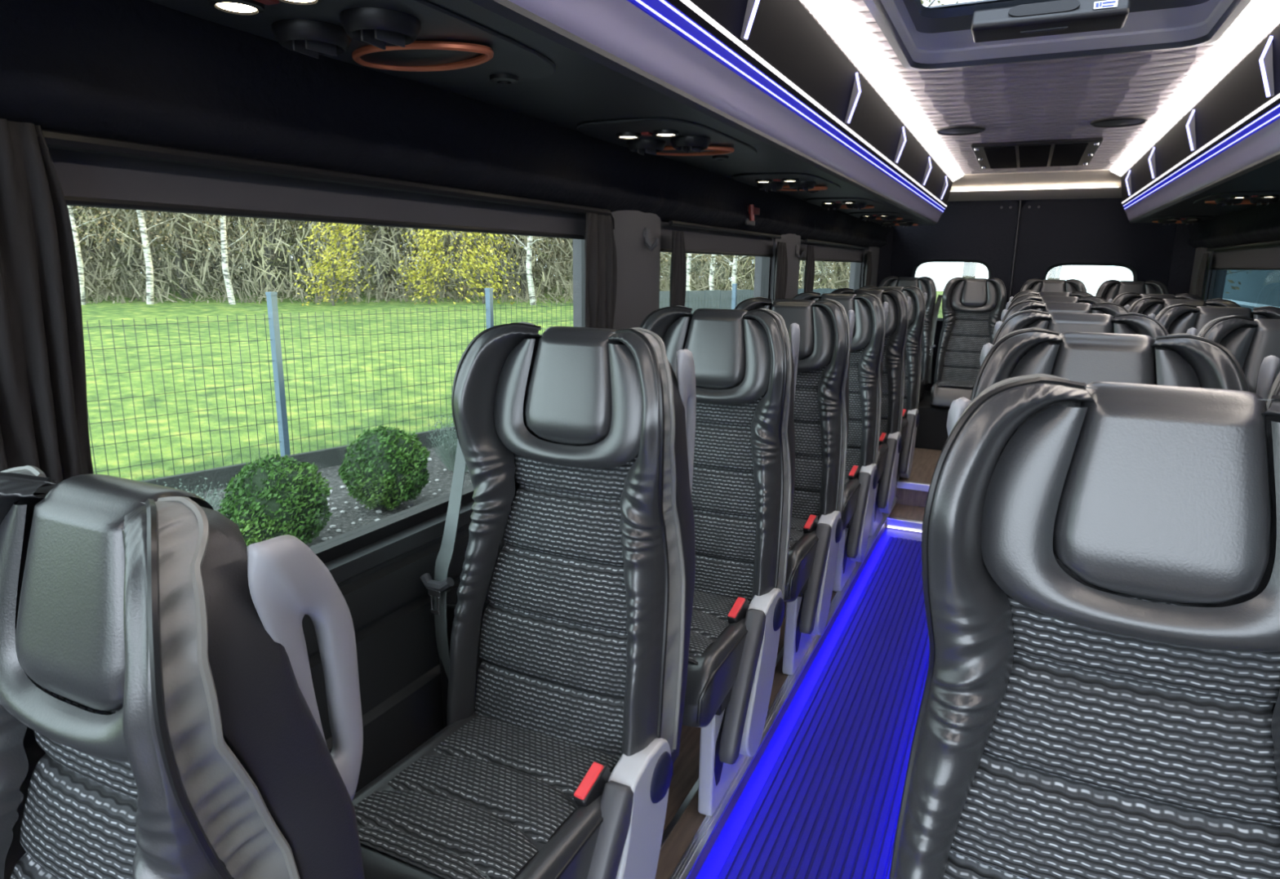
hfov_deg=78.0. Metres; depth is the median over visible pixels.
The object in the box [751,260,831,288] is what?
slender tree
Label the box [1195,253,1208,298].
curtain
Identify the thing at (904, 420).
seat cushion
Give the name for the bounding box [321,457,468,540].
gravel
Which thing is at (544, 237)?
slender tree
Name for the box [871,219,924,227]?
console
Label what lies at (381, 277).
pine tree
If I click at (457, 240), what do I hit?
pine tree
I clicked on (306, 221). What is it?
slender tree
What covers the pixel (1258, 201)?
air vent
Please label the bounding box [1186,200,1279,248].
wall
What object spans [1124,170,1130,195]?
light
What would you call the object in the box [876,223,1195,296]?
wall
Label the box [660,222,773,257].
roller shade
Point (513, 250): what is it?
pine tree
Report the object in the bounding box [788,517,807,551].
cushion
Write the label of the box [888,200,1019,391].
door
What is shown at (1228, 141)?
luggage rack
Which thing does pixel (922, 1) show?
pine tree
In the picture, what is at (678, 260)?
curtain
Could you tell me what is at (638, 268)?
pillars
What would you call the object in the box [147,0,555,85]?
console
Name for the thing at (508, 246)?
slender tree
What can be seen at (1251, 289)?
window
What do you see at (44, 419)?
curtain
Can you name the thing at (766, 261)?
window
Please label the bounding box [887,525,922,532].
light strip
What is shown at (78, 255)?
birch tree
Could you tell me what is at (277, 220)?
slender tree
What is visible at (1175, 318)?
passenger seat
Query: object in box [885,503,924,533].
step
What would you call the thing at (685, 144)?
air vent
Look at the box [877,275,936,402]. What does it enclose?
passenger seat
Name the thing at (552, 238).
slender tree
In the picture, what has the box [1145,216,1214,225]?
console
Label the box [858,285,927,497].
passenger seat
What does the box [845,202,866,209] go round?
air vent
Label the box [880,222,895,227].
air vent
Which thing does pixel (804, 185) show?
air vent
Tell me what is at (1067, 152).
ceiling vent
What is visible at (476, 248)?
tree
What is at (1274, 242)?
trim
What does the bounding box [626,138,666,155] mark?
air vent
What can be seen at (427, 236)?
tree
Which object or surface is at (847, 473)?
cushion
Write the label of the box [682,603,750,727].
seat cushion
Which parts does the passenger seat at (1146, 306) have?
grab handle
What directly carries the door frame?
attached to the wall at (1183, 254)
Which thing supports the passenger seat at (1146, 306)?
on the floor at (686, 768)
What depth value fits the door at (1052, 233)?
5.57 m
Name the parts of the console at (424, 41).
dish, speaker knob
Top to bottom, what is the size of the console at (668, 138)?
0.034 m
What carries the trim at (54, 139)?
attached to the wall at (139, 71)
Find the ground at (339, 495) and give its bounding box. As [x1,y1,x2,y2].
[192,444,471,546]
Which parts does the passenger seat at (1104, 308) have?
grab handle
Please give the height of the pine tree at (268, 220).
15.380 m
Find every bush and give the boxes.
[156,476,226,511]
[426,412,468,471]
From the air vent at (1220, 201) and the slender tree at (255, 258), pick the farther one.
the slender tree at (255, 258)
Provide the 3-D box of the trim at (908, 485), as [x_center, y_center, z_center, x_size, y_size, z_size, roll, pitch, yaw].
[1.689,0.280,4.484,0.441,0.041,0.035,7,14,25]
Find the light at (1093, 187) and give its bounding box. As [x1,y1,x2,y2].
[950,186,1118,191]
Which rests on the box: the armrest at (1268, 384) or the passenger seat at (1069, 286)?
the passenger seat at (1069, 286)
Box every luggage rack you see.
[413,0,964,225]
[1110,0,1279,223]
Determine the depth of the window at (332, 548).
1.56 m
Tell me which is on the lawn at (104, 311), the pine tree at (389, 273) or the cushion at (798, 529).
the pine tree at (389, 273)
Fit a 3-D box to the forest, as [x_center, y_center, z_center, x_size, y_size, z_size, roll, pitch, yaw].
[-14.946,-19.568,50.563,66.055,20.544,13.272,-3,13,-16]
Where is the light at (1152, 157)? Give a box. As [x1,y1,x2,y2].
[1148,146,1155,178]
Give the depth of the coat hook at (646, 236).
2.33 m
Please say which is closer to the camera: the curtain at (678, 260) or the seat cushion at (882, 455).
the curtain at (678, 260)
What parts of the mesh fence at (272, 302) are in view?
wire panel, fence post, wire panel, fence post, wire panel, wire panel, fence post, wire panel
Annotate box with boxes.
[915,390,949,450]
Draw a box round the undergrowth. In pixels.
[71,205,850,304]
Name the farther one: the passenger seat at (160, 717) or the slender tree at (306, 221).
the slender tree at (306, 221)
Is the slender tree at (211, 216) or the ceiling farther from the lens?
the slender tree at (211, 216)
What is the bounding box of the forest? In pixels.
[71,205,849,289]
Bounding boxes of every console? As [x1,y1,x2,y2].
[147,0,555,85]
[576,117,756,159]
[732,173,839,192]
[805,197,883,210]
[848,212,909,221]
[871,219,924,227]
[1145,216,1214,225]
[1193,191,1279,206]
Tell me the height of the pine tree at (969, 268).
19.226 m
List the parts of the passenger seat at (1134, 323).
grab handle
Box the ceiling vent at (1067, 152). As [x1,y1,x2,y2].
[970,137,1103,168]
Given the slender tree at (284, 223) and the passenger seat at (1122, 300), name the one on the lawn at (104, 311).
the slender tree at (284, 223)
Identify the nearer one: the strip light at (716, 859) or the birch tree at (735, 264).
the strip light at (716, 859)
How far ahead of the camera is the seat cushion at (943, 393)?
5.28 m
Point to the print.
(1098, 3)
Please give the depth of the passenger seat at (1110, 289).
5.12 m
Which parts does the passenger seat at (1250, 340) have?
grab handle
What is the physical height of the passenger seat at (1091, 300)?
1.192 m
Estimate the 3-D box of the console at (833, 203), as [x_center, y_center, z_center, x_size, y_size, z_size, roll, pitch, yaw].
[0.981,-1.111,3.770,0.300,0.034,0.620,7,14,25]
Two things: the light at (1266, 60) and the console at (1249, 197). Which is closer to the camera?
the light at (1266, 60)
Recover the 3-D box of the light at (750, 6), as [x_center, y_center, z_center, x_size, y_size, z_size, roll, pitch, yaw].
[0.218,-0.841,1.503,0.036,0.142,0.008,7,14,25]
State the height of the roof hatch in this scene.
0.086 m
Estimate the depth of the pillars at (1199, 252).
5.05 m
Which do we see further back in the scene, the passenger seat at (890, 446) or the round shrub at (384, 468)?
the round shrub at (384, 468)
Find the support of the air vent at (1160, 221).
attached to the console at (1166, 220)
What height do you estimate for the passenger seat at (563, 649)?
1.192 m
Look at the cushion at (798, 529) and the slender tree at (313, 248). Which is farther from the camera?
the slender tree at (313, 248)
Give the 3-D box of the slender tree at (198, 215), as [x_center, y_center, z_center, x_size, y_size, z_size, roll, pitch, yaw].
[-21.725,-12.900,38.041,4.802,11.886,4.461,1,13,0]
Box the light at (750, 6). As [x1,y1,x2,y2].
[743,0,759,39]
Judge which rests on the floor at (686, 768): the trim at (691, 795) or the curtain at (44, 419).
the trim at (691, 795)
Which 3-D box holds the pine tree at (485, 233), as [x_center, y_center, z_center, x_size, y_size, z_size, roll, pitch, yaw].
[-7.694,-14.818,42.553,4.622,14.024,5.495,-9,16,-36]
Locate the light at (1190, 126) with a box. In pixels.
[1186,109,1195,151]
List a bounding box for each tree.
[66,205,129,305]
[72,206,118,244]
[72,207,139,293]
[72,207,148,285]
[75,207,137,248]
[79,209,191,304]
[97,209,238,298]
[151,214,234,288]
[173,215,269,304]
[179,214,242,288]
[180,213,265,277]
[200,216,325,296]
[208,218,307,290]
[235,220,302,284]
[251,222,309,286]
[260,219,363,298]
[286,222,376,306]
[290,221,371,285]
[291,221,366,297]
[330,222,417,299]
[340,236,372,277]
[351,226,415,297]
[355,224,432,298]
[393,228,461,304]
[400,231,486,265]
[401,230,489,297]
[401,230,524,298]
[427,231,523,304]
[447,231,521,299]
[473,233,573,297]
[480,233,507,292]
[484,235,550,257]
[490,235,564,305]
[499,235,521,295]
[501,245,565,282]
[532,237,566,291]
[542,238,571,271]
[551,238,573,280]
[660,252,720,290]
[694,253,754,290]
[696,253,737,290]
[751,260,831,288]
[799,261,847,287]
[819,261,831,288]
[819,262,850,288]
[920,0,958,6]
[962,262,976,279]
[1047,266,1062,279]
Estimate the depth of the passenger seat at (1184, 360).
1.43 m
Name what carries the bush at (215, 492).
on the ground at (339, 495)
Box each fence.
[83,283,943,480]
[659,288,837,314]
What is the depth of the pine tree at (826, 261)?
42.73 m
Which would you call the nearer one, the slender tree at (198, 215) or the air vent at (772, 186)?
the air vent at (772, 186)
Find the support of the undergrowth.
on the lawn at (104, 311)
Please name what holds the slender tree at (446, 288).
on the lawn at (104, 311)
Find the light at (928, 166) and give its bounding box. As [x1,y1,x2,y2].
[923,156,931,185]
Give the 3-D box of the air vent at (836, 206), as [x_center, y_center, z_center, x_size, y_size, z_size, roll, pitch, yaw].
[0.911,-1.108,3.760,0.096,0.030,0.096,7,14,25]
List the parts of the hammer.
handle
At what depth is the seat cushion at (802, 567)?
2.47 m
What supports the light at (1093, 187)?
attached to the wall at (1183, 254)
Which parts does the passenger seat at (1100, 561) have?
grab handle, backrest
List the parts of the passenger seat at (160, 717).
backrest, grab handle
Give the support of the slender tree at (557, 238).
on the lawn at (104, 311)
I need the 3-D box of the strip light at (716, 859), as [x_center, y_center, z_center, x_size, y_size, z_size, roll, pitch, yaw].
[0.403,1.034,1.897,0.447,0.050,5.300,7,14,25]
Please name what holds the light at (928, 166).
attached to the luggage rack at (764, 75)
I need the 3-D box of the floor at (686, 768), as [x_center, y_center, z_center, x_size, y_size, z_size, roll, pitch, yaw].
[0.750,0.982,1.898,2.130,0.120,5.620,7,14,25]
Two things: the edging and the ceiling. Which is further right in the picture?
the ceiling
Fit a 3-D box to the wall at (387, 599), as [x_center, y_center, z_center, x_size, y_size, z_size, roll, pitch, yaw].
[0.214,0.309,3.108,0.150,0.895,7.550,7,14,25]
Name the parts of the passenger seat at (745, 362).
seat frame, backrest, armrest, grab handle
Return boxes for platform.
[895,447,942,507]
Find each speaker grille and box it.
[939,128,982,134]
[1093,120,1143,126]
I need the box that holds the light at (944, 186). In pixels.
[941,176,947,199]
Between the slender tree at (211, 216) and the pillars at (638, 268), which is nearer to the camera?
the pillars at (638, 268)
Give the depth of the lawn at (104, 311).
13.85 m
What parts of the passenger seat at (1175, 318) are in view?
grab handle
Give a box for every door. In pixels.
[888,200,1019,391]
[1011,198,1177,297]
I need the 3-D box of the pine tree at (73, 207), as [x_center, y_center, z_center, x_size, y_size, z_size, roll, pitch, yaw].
[-25.239,-15.207,35.664,6.799,17.354,5.719,-2,13,-12]
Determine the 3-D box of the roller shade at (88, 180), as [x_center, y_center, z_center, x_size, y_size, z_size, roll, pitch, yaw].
[-0.538,-0.392,1.289,0.012,0.071,1.900,7,14,25]
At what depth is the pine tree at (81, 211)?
29.20 m
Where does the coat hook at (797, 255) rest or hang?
attached to the pillars at (638, 268)
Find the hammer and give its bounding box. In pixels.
[744,204,759,226]
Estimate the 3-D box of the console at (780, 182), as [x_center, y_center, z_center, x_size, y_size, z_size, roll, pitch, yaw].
[0.541,-0.917,2.871,0.300,0.034,0.620,7,14,25]
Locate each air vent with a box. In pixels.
[271,18,351,58]
[339,7,421,49]
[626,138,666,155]
[670,136,711,153]
[756,182,783,192]
[788,181,815,191]
[821,203,841,210]
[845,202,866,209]
[860,215,876,221]
[880,215,897,221]
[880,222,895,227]
[898,222,913,226]
[1157,219,1177,225]
[1181,219,1200,225]
[1214,197,1244,206]
[1248,196,1279,205]
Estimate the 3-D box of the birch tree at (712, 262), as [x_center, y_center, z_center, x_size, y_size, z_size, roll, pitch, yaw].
[2.646,-9.987,28.431,2.764,10.964,3.294,6,14,24]
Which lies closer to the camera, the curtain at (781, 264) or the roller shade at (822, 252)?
the curtain at (781, 264)
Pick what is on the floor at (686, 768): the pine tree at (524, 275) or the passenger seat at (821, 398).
the passenger seat at (821, 398)
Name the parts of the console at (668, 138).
dish, speaker knob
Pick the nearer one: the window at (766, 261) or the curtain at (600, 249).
the curtain at (600, 249)
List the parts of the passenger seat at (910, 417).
backrest, armrest, grab handle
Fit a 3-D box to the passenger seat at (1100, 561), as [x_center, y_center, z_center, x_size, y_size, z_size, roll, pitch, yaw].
[0.424,0.563,0.737,0.475,1.192,0.717,7,14,25]
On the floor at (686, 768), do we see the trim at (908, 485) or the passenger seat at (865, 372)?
the passenger seat at (865, 372)
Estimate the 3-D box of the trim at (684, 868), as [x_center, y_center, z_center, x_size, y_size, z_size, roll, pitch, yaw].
[0.271,0.870,2.096,0.031,0.012,5.600,7,14,25]
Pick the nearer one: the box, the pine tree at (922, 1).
the box
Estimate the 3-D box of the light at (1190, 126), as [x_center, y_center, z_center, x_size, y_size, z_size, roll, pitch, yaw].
[1.998,-1.121,2.863,0.036,0.142,0.008,7,14,25]
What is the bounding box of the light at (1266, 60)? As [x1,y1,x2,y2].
[1258,35,1273,97]
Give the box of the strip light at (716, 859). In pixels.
[695,527,921,878]
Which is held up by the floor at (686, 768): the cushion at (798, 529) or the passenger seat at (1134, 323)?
the passenger seat at (1134, 323)
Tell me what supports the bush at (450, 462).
on the ground at (339, 495)
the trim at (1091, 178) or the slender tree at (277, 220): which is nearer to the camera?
the trim at (1091, 178)
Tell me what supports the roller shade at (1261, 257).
attached to the window at (1251, 289)
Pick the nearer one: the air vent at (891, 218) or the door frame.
the air vent at (891, 218)
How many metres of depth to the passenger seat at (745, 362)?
2.04 m
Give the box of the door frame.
[1008,200,1022,302]
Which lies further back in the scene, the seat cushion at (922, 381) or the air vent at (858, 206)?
the seat cushion at (922, 381)
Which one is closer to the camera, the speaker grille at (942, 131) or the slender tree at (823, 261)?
the speaker grille at (942, 131)
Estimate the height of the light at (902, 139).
0.142 m
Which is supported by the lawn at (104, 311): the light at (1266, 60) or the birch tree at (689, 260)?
the birch tree at (689, 260)
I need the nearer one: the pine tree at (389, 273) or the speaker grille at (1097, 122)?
the speaker grille at (1097, 122)
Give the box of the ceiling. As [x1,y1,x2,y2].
[799,0,1279,174]
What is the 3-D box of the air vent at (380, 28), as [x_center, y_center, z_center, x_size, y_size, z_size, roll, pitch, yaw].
[-0.320,-0.505,0.977,0.096,0.030,0.096,7,14,25]
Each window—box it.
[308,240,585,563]
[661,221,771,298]
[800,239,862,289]
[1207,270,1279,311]
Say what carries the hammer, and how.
attached to the wall at (139, 71)
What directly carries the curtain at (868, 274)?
hanging from the wall at (387, 599)
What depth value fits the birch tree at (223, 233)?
29.96 m
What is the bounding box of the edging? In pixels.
[139,426,457,493]
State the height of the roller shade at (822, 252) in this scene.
0.104 m
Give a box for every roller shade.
[48,147,586,239]
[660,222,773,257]
[800,240,863,262]
[1209,244,1279,270]
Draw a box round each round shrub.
[217,453,332,546]
[337,425,430,511]
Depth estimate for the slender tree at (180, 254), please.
32.68 m
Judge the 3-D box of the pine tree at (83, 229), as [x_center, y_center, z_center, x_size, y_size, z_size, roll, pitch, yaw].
[-22.964,-12.248,30.453,4.576,13.884,5.440,9,15,34]
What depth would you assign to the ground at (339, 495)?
7.00 m
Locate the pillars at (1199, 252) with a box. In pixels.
[1188,247,1213,302]
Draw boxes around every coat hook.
[642,227,659,251]
[795,244,804,259]
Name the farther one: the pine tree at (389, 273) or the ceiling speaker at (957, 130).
the pine tree at (389, 273)
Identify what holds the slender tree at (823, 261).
on the lawn at (104, 311)
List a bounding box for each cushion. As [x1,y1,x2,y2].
[351,705,617,878]
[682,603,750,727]
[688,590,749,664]
[783,530,817,602]
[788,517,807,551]
[841,477,859,529]
[844,470,850,484]
[876,442,888,481]
[901,417,907,444]
[919,379,924,398]
[929,380,973,408]
[937,380,974,387]
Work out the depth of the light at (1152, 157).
3.75 m
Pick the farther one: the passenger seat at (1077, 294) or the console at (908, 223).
the console at (908, 223)
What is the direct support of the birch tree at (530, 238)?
on the lawn at (104, 311)
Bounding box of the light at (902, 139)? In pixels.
[896,126,906,163]
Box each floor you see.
[654,512,886,878]
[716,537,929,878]
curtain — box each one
[0,118,93,488]
[584,213,617,328]
[669,230,686,306]
[773,241,787,300]
[804,244,814,292]
[864,251,871,286]
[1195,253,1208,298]
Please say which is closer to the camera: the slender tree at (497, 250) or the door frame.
the door frame
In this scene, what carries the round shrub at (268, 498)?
on the ground at (339, 495)
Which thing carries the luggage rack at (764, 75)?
attached to the wall at (139, 71)
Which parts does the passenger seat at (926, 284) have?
seat frame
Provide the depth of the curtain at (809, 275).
4.11 m
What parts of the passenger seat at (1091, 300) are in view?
grab handle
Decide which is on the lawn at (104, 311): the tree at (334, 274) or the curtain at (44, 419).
the tree at (334, 274)
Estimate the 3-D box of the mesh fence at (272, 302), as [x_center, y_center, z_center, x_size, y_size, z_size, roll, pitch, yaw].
[-0.142,-1.354,11.511,0.088,1.750,26.100,11,16,39]
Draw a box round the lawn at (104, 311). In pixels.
[81,274,942,481]
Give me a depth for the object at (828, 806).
2.30 m
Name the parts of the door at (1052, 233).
panel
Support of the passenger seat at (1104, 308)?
on the floor at (686, 768)
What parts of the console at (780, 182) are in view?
speaker knob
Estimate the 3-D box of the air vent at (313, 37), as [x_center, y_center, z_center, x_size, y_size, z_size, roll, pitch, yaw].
[-0.425,-0.517,1.025,0.096,0.030,0.096,7,14,25]
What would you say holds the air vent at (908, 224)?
attached to the console at (908, 223)
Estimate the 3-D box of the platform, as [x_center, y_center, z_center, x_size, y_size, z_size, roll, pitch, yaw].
[2.388,0.214,5.240,2.130,0.209,1.980,7,14,25]
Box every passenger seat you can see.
[0,465,364,878]
[351,321,696,878]
[639,305,799,816]
[733,297,854,675]
[791,291,888,591]
[831,288,911,537]
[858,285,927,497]
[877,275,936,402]
[888,373,1279,878]
[928,277,1006,408]
[970,327,1249,401]
[991,309,1168,345]
[1000,300,1129,322]
[1005,293,1106,310]
[1008,289,1092,302]
[1020,278,1086,293]
[1095,280,1168,302]
[1107,292,1202,306]
[1124,297,1240,317]
[1148,303,1279,334]
[1186,315,1279,393]
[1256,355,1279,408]
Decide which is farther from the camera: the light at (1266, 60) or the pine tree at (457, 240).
the pine tree at (457, 240)
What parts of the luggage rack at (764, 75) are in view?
bin panel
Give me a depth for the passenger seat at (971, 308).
5.53 m
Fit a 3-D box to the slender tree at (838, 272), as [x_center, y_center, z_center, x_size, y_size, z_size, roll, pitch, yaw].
[10.203,-14.944,39.539,6.006,16.004,6.466,-3,13,-18]
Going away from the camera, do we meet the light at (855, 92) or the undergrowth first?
the light at (855, 92)
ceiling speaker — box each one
[935,125,985,135]
[1089,116,1147,127]
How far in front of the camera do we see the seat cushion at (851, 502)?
3.15 m
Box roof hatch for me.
[862,0,1251,71]
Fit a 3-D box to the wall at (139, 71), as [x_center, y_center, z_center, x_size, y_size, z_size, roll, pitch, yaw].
[0.245,-0.861,2.840,0.187,0.183,7.550,7,14,25]
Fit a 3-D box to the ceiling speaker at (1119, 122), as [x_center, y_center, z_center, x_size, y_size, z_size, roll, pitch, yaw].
[2.072,-1.373,3.419,0.216,0.011,0.216,7,14,25]
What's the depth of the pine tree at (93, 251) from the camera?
34.22 m
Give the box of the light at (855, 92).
[847,72,861,123]
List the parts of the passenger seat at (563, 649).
backrest, armrest, grab handle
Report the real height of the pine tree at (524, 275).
15.380 m
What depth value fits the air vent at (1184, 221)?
4.57 m
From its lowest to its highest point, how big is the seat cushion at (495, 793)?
0.165 m
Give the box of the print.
[1095,0,1115,7]
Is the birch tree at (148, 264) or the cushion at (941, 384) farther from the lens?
the birch tree at (148, 264)
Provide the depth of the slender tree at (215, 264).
39.93 m
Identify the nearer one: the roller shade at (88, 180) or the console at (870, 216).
the roller shade at (88, 180)
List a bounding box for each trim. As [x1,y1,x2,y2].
[35,128,869,249]
[660,646,783,848]
[669,497,897,878]
[886,516,922,530]
[896,480,929,492]
[947,169,1121,201]
[1206,240,1279,251]
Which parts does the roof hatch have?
lid panel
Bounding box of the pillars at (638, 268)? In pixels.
[573,210,879,329]
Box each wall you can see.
[0,0,890,248]
[302,501,504,793]
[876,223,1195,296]
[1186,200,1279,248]
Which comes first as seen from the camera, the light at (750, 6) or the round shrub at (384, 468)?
the light at (750, 6)
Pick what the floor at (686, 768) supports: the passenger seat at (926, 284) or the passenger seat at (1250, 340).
the passenger seat at (1250, 340)
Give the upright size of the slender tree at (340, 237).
13.741 m
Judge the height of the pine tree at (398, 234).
15.380 m
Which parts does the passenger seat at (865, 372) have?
seat frame, backrest, armrest, grab handle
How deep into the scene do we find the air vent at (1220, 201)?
3.20 m
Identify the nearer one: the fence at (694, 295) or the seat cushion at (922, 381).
the seat cushion at (922, 381)
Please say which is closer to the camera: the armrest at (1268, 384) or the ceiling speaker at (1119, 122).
the armrest at (1268, 384)
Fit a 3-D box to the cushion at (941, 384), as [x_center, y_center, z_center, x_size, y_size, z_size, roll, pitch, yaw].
[2.216,-0.381,5.415,0.296,0.028,0.380,7,14,25]
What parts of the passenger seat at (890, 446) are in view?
backrest, armrest, grab handle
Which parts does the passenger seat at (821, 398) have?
seat frame, backrest, armrest, grab handle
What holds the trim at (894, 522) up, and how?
attached to the step
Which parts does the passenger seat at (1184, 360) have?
grab handle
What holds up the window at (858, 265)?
attached to the pillars at (638, 268)

